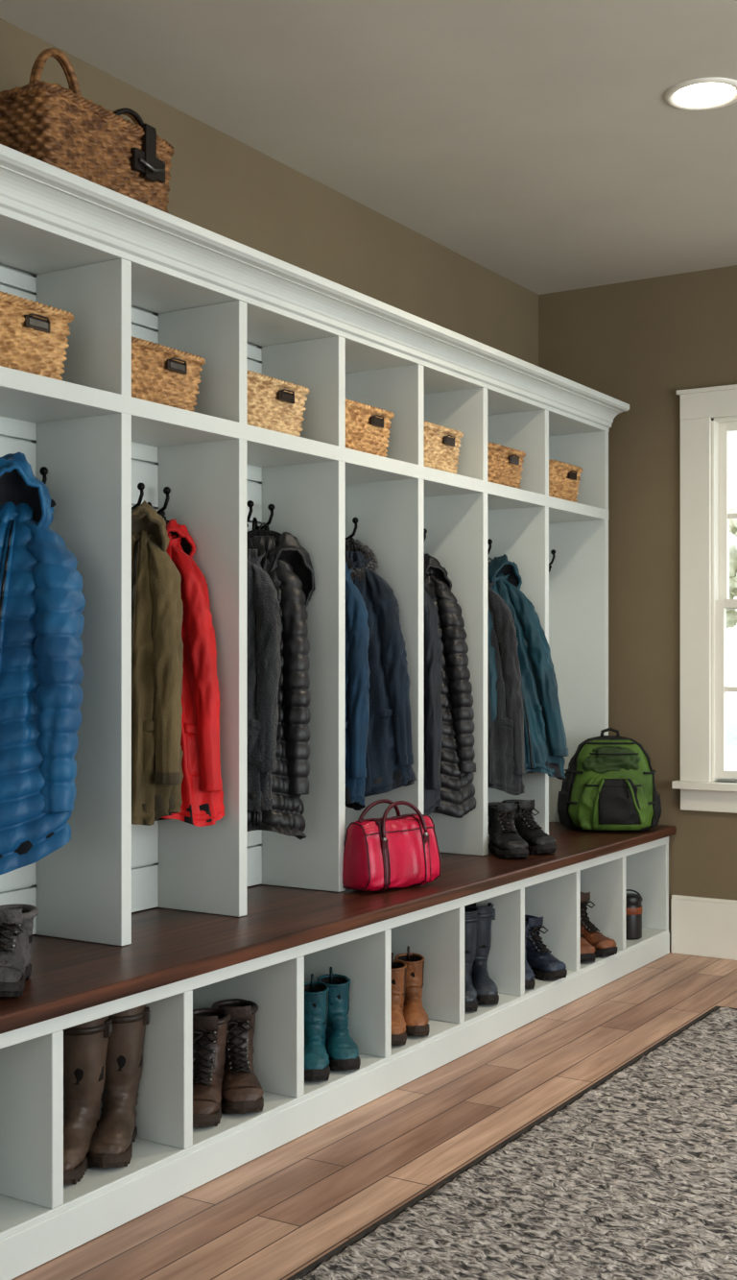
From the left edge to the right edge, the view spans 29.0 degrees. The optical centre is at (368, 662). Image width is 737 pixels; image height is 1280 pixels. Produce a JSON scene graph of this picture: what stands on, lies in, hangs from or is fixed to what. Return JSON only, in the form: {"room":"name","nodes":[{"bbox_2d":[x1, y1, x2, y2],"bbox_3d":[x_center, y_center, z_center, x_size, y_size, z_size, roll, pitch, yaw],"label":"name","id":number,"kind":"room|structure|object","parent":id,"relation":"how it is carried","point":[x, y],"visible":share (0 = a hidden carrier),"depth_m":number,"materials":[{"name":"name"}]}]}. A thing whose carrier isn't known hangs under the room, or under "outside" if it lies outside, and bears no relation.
{"room":"mudroom","nodes":[
{"label":"mudroom","id":0,"kind":"room"},
{"bbox_2d":[0,18,538,366],"bbox_3d":[-1.297,-0.205,3.092,0.150,2.810,7.780,0,0,32],"label":"wall","id":1,"kind":"structure","parent":0,"point":[219,183],"depth_m":4.69,"materials":[{"name":"brown paint"}]},
{"bbox_2d":[0,0,736,294],"bbox_3d":[0.872,-1.685,1.742,5.360,0.150,7.880,0,0,32],"label":"ceiling","id":2,"kind":"structure","parent":0,"point":[540,143],"depth_m":4.08,"materials":[{"name":"paint"}]},
{"bbox_2d":[664,76,736,110],"bbox_3d":[0.951,-1.605,4.026,0.224,0.009,0.224,0,0,32],"label":"recessed light","id":3,"kind":"object","parent":2,"relation":"in","point":[713,92],"visible":1,"depth_m":4.02,"materials":[{"name":"paint"}]},
{"bbox_2d":[11,952,736,1279],"bbox_3d":[0.872,1.250,1.742,5.360,0.100,7.880,0,0,32],"label":"floor","id":4,"kind":"structure","parent":0,"point":[276,1214],"depth_m":3.51,"materials":[{"name":"brown wood"}]},
{"bbox_2d":[0,836,670,1279],"bbox_3d":[-0.170,0.955,4.180,0.605,0.489,4.390,0,0,32],"label":"bench","id":5,"kind":"object","parent":4,"relation":"on","point":[43,1219],"visible":0.68,"depth_m":3.64,"materials":[{"name":"white paint"}]},
{"bbox_2d":[62,1004,149,1184],"bbox_3d":[-0.612,0.935,3.148,0.196,0.329,0.369,0,0,32],"label":"rubber boots","id":6,"kind":"object","parent":5,"relation":"on","point":[103,1057],"visible":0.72,"depth_m":3.12,"materials":[{"name":"rubber"}]},
{"bbox_2d":[193,998,264,1127],"bbox_3d":[-0.363,0.981,3.514,0.219,0.236,0.357,0,0,32],"label":"boots","id":7,"kind":"object","parent":5,"relation":"on","point":[225,1080],"visible":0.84,"depth_m":3.49,"materials":[{"name":"brown leather"}]},
{"bbox_2d":[304,966,361,1081],"bbox_3d":[-0.116,0.980,3.874,0.197,0.239,0.328,0,0,32],"label":"boots","id":8,"kind":"object","parent":5,"relation":"on","point":[328,1045],"visible":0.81,"depth_m":3.86,"materials":[{"name":"teal rubber"}]},
{"bbox_2d":[0,821,676,1034],"bbox_3d":[-0.158,0.691,4.179,0.626,0.036,4.421,0,0,32],"label":"seat","id":9,"kind":"object","parent":5,"relation":"on","point":[168,946],"visible":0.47,"depth_m":3.60,"materials":[{"name":"brown wood"}]},
{"bbox_2d":[0,903,38,996],"bbox_3d":[-0.779,0.591,2.887,0.162,0.162,0.379,0,0,0],"label":"shoes","id":10,"kind":"object","parent":9,"relation":"on","point":[16,920],"visible":1,"depth_m":2.94,"materials":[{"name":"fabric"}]},
{"bbox_2d":[0,144,629,945],"bbox_3d":[-0.286,-0.198,4.126,0.466,1.740,4.419,0,0,32],"label":"mudroom lockers","id":11,"kind":"object","parent":9,"relation":"on","point":[125,267],"visible":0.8,"depth_m":3.88,"materials":[{"name":"white paint"}]},
{"bbox_2d":[0,290,73,380],"bbox_3d":[-0.849,-0.726,3.221,0.217,0.176,0.357,0,0,32],"label":"storage basket","id":12,"kind":"object","parent":11,"relation":"in","point":[33,335],"visible":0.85,"depth_m":3.20,"materials":[{"name":"wicker"}]},
{"bbox_2d":[39,466,48,483],"bbox_3d":[-0.811,-0.424,3.471,0.074,0.105,0.022,0,0,32],"label":"coat hook","id":13,"kind":"object","parent":11,"relation":"attached to","point":[43,470],"visible":0.27,"depth_m":3.45,"materials":[{"name":"black metal"}]},
{"bbox_2d":[0,48,174,213],"bbox_3d":[-0.710,-1.263,3.470,0.310,0.378,0.502,0,0,29],"label":"basket","id":14,"kind":"object","parent":11,"relation":"on","point":[52,124],"visible":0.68,"depth_m":3.32,"materials":[{"name":"brown wicker"}]},
{"bbox_2d":[131,483,144,508],"bbox_3d":[-0.623,-0.424,3.773,0.074,0.105,0.022,0,0,32],"label":"coat hook","id":15,"kind":"object","parent":11,"relation":"attached to","point":[140,486],"visible":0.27,"depth_m":3.75,"materials":[{"name":"black metal"}]},
{"bbox_2d":[131,500,183,825],"bbox_3d":[-0.626,-0.008,3.643,0.299,0.834,0.244,0,0,-13],"label":"jacket","id":16,"kind":"object","parent":15,"relation":"hanging from","point":[156,602],"visible":0.53,"depth_m":3.59,"materials":[{"name":"fabric"}]},
{"bbox_2d":[147,486,170,517],"bbox_3d":[-0.568,-0.424,3.862,0.074,0.105,0.022,0,0,32],"label":"coat hook","id":17,"kind":"object","parent":11,"relation":"attached to","point":[166,490],"visible":0.56,"depth_m":3.85,"materials":[{"name":"black metal"}]},
{"bbox_2d":[155,512,224,826],"bbox_3d":[-0.523,0.011,3.724,0.261,0.827,0.254,0,0,32],"label":"jacket","id":18,"kind":"object","parent":17,"relation":"hanging from","point":[203,805],"visible":0.39,"depth_m":3.71,"materials":[{"name":"red fabric"}]},
{"bbox_2d":[131,336,205,411],"bbox_3d":[-0.592,-0.719,3.634,0.217,0.160,0.357,0,0,32],"label":"storage basket","id":19,"kind":"object","parent":11,"relation":"in","point":[162,374],"visible":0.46,"depth_m":3.59,"materials":[{"name":"wicker"}]},
{"bbox_2d":[247,500,254,527],"bbox_3d":[-0.369,-0.424,4.183,0.074,0.105,0.022,0,0,32],"label":"coat hook","id":20,"kind":"object","parent":11,"relation":"attached to","point":[251,503],"visible":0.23,"depth_m":4.16,"materials":[{"name":"black metal"}]},
{"bbox_2d":[247,535,281,812],"bbox_3d":[-0.376,0.024,4.002,0.246,0.792,0.304,0,0,32],"label":"coat","id":21,"kind":"object","parent":20,"relation":"hanging from","point":[264,621],"visible":0.37,"depth_m":3.98,"materials":[{"name":"grey fabric"}]},
{"bbox_2d":[252,504,274,530],"bbox_3d":[-0.313,-0.424,4.272,0.074,0.105,0.022,0,0,32],"label":"coat hook","id":22,"kind":"object","parent":11,"relation":"attached to","point":[271,507],"visible":0.65,"depth_m":4.26,"materials":[{"name":"black metal"}]},
{"bbox_2d":[247,522,314,840],"bbox_3d":[-0.317,0.046,4.136,0.336,0.927,0.279,0,0,-11],"label":"puffer jacket","id":23,"kind":"object","parent":22,"relation":"hanging from","point":[288,565],"visible":0.5,"depth_m":4.07,"materials":[{"name":"fabric"}]},
{"bbox_2d":[247,370,309,436],"bbox_3d":[-0.336,-0.719,4.045,0.217,0.160,0.357,0,0,32],"label":"storage basket","id":24,"kind":"object","parent":11,"relation":"in","point":[275,404],"visible":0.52,"depth_m":4.00,"materials":[{"name":"beige wicker"}]},
{"bbox_2d":[345,517,358,539],"bbox_3d":[-0.066,-0.424,4.669,0.074,0.105,0.022,0,0,32],"label":"coat hook","id":25,"kind":"object","parent":11,"relation":"attached to","point":[354,519],"visible":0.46,"depth_m":4.65,"materials":[{"name":"black metal"}]},
{"bbox_2d":[345,537,416,796],"bbox_3d":[-0.021,0.022,4.559,0.344,0.859,0.228,0,0,-8],"label":"coat","id":26,"kind":"object","parent":25,"relation":"hanging from","point":[389,756],"visible":0.53,"depth_m":4.50,"materials":[{"name":"fabric"}]},
{"bbox_2d":[345,398,394,457],"bbox_3d":[-0.076,-0.719,4.463,0.215,0.160,0.331,0,0,32],"label":"storage basket","id":27,"kind":"object","parent":11,"relation":"in","point":[367,426],"visible":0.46,"depth_m":4.41,"materials":[{"name":"brown wicker"}]},
{"bbox_2d":[423,528,427,544],"bbox_3d":[0.174,-0.424,5.054,0.074,0.105,0.022,0,0,32],"label":"coat hook","id":28,"kind":"object","parent":11,"relation":"attached to","point":[424,529],"visible":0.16,"depth_m":5.04,"materials":[{"name":"black metal"}]},
{"bbox_2d":[423,551,476,818],"bbox_3d":[0.201,0.064,4.944,0.330,0.932,0.235,0,0,-21],"label":"puffer jacket","id":29,"kind":"object","parent":28,"relation":"hanging from","point":[458,765],"visible":0.43,"depth_m":4.89,"materials":[{"name":"fabric"}]},
{"bbox_2d":[423,420,463,473],"bbox_3d":[0.172,-0.720,4.861,0.215,0.162,0.331,0,0,32],"label":"storage basket","id":30,"kind":"object","parent":11,"relation":"in","point":[442,445],"visible":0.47,"depth_m":4.81,"materials":[{"name":"beige wicker"}]},
{"bbox_2d":[487,538,492,555],"bbox_3d":[0.443,-0.424,5.487,0.074,0.105,0.022,0,0,32],"label":"coat hook","id":31,"kind":"object","parent":11,"relation":"attached to","point":[490,542],"visible":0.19,"depth_m":5.47,"materials":[{"name":"black metal"}]},
{"bbox_2d":[487,554,568,779],"bbox_3d":[0.549,0.012,5.309,0.350,0.852,0.278,0,0,32],"label":"jacket","id":32,"kind":"object","parent":31,"relation":"hanging from","point":[545,746],"visible":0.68,"depth_m":5.29,"materials":[{"name":"teal fabric"}]},
{"bbox_2d":[487,441,526,488],"bbox_3d":[0.435,-0.716,5.283,0.215,0.155,0.331,0,0,32],"label":"storage basket","id":33,"kind":"object","parent":11,"relation":"in","point":[505,466],"visible":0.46,"depth_m":5.22,"materials":[{"name":"brown wicker"}]},
{"bbox_2d":[549,549,555,572],"bbox_3d":[0.754,-0.424,5.986,0.074,0.105,0.022,0,0,32],"label":"coat hook","id":34,"kind":"object","parent":11,"relation":"attached to","point":[553,551],"visible":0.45,"depth_m":5.97,"materials":[{"name":"black metal"}]},
{"bbox_2d":[549,458,582,502],"bbox_3d":[0.717,-0.718,5.737,0.215,0.158,0.331,0,0,32],"label":"storage basket","id":35,"kind":"object","parent":11,"relation":"in","point":[565,478],"visible":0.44,"depth_m":5.67,"materials":[{"name":"brown wicker"}]},
{"bbox_3d":[0.388,-0.424,5.397,0.074,0.105,0.022,0,0,32],"label":"coat hook","id":36,"kind":"object","parent":11,"relation":"attached to","visible":0},
{"bbox_2d":[487,578,526,795],"bbox_3d":[0.430,0.056,5.239,0.279,0.857,0.288,0,0,32],"label":"jacket","id":37,"kind":"object","parent":36,"relation":"hanging from","point":[506,750],"visible":0.45,"depth_m":5.21,"materials":[{"name":"grey fabric"}]},
{"bbox_3d":[-0.121,-0.424,4.580,0.074,0.105,0.022,0,0,32],"label":"coat hook","id":38,"kind":"object","parent":11,"relation":"attached to","visible":0},
{"bbox_2d":[345,556,370,810],"bbox_3d":[-0.123,0.048,4.422,0.241,0.821,0.284,0,0,32],"label":"coat","id":39,"kind":"object","parent":38,"relation":"hanging from","point":[357,630],"visible":0.28,"depth_m":4.40,"materials":[{"name":"fabric"}]},
{"bbox_2d":[342,798,441,892],"bbox_3d":[0.068,0.542,4.269,0.315,0.262,0.154,0,0,-44],"label":"leather handbag","id":40,"kind":"object","parent":9,"relation":"on","point":[382,854],"visible":1,"depth_m":4.19,"materials":[{"name":"leather"}]},
{"bbox_2d":[487,799,556,858],"bbox_3d":[0.532,0.581,5.025,0.246,0.182,0.341,0,0,32],"label":"boots","id":41,"kind":"object","parent":9,"relation":"on","point":[514,832],"visible":1,"depth_m":4.99,"materials":[{"name":"leather"}]},
{"bbox_2d":[557,727,661,831],"bbox_3d":[0.973,0.465,5.749,0.416,0.409,0.301,0,0,6],"label":"backpack","id":42,"kind":"object","parent":9,"relation":"on","point":[609,784],"visible":1,"depth_m":5.65,"materials":[{"name":"green fabric"}]},
{"bbox_2d":[391,945,430,1044],"bbox_3d":[0.100,0.985,4.226,0.172,0.229,0.329,0,0,32],"label":"ankle boots","id":43,"kind":"object","parent":5,"relation":"on","point":[409,1017],"visible":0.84,"depth_m":4.21,"materials":[{"name":"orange leather"}]},
{"bbox_2d":[464,902,499,1011],"bbox_3d":[0.332,0.950,4.626,0.198,0.299,0.332,0,0,32],"label":"boots","id":44,"kind":"object","parent":5,"relation":"on","point":[480,988],"visible":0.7,"depth_m":4.61,"materials":[{"name":"blue rubber"}]},
{"bbox_2d":[525,915,567,988],"bbox_3d":[0.548,0.999,4.944,0.244,0.202,0.356,0,0,32],"label":"boots","id":45,"kind":"object","parent":5,"relation":"on","point":[540,963],"visible":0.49,"depth_m":4.96,"materials":[{"name":"leather"}]},
{"bbox_2d":[580,892,617,962],"bbox_3d":[0.792,0.986,5.353,0.259,0.226,0.297,0,0,32],"label":"boots","id":46,"kind":"object","parent":5,"relation":"on","point":[593,944],"visible":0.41,"depth_m":5.33,"materials":[{"name":"leather"}]},
{"bbox_2d":[627,889,643,940],"bbox_3d":[1.043,1.003,5.706,0.109,0.193,0.109,0,0,-42],"label":"water bottle","id":47,"kind":"object","parent":5,"relation":"on","point":[634,901],"visible":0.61,"depth_m":5.66,"materials":[{"name":"black metal"}]},
{"bbox_2d":[286,1005,736,1279],"bbox_3d":[0.995,1.189,2.578,2.135,0.021,4.230,0,0,32],"label":"woven area rug","id":48,"kind":"object","parent":4,"relation":"on","point":[634,1175],"visible":1,"depth_m":3.16,"materials":[{"name":"fabric"}]},
{"bbox_2d":[538,265,736,952],"bbox_3d":[2.888,-0.205,4.981,4.960,2.810,0.150,0,0,32],"label":"wall","id":49,"kind":"structure","parent":0,"point":[640,343],"depth_m":5.95,"materials":[{"name":"brown paint"}]},
{"bbox_2d":[671,894,736,960],"bbox_3d":[3.103,1.080,4.748,4.350,0.240,0.018,0,0,32],"label":"baseboard","id":50,"kind":"structure","parent":49,"relation":"attached to","point":[700,926],"depth_m":5.82,"materials":[{"name":"paint"}]},
{"bbox_2d":[672,384,736,813],"bbox_3d":[1.819,-0.259,5.605,1.225,1.727,0.200,0,0,32],"label":"window","id":51,"kind":"structure","parent":49,"relation":"in","point":[706,784],"depth_m":5.83,"materials":[{"name":"paint"}]},
{"label":"outside","id":52,"kind":"structure","parent":0,"visible":0},
{"bbox_2d":[726,697,736,770],"bbox_3d":[11.058,1.500,31.958,65.000,0.100,54.050,0,0,32],"label":"lawn","id":53,"kind":"structure","parent":52,"point":[732,702],"depth_m":29.26,"materials":[{"name":"white"}]},
{"bbox_2d":[726,507,736,627],"bbox_3d":[7.731,-0.860,28.032,2.541,4.626,2.368,0,0,-11],"label":"tree","id":54,"kind":"object","parent":53,"relation":"on","point":[732,615],"visible":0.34,"depth_m":28.32,"materials":[{"name":"green plant"}]},
{"bbox_3d":[0.119,-0.424,4.965,0.074,0.105,0.022,0,0,32],"label":"coat hook","id":55,"kind":"object","parent":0,"visible":0},
{"bbox_2d":[423,570,442,815],"bbox_3d":[0.098,0.075,4.847,0.303,0.890,0.233,0,0,-12],"label":"jacket","id":56,"kind":"object","parent":55,"relation":"hanging from","point":[432,642],"visible":0.22,"depth_m":4.79,"materials":[{"name":"grey fabric"}]},
{"bbox_3d":[-0.867,-0.424,3.382,0.074,0.105,0.022,0,0,32],"label":"coat hook","id":57,"kind":"object","parent":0,"visible":0},
{"bbox_2d":[0,451,85,874],"bbox_3d":[-0.836,0.017,3.187,0.348,1.007,0.419,0,0,32],"label":"puffer jacket","id":58,"kind":"object","parent":57,"relation":"hanging from","point":[42,601],"visible":1,"depth_m":3.17,"materials":[{"name":"fabric"}]}
]}

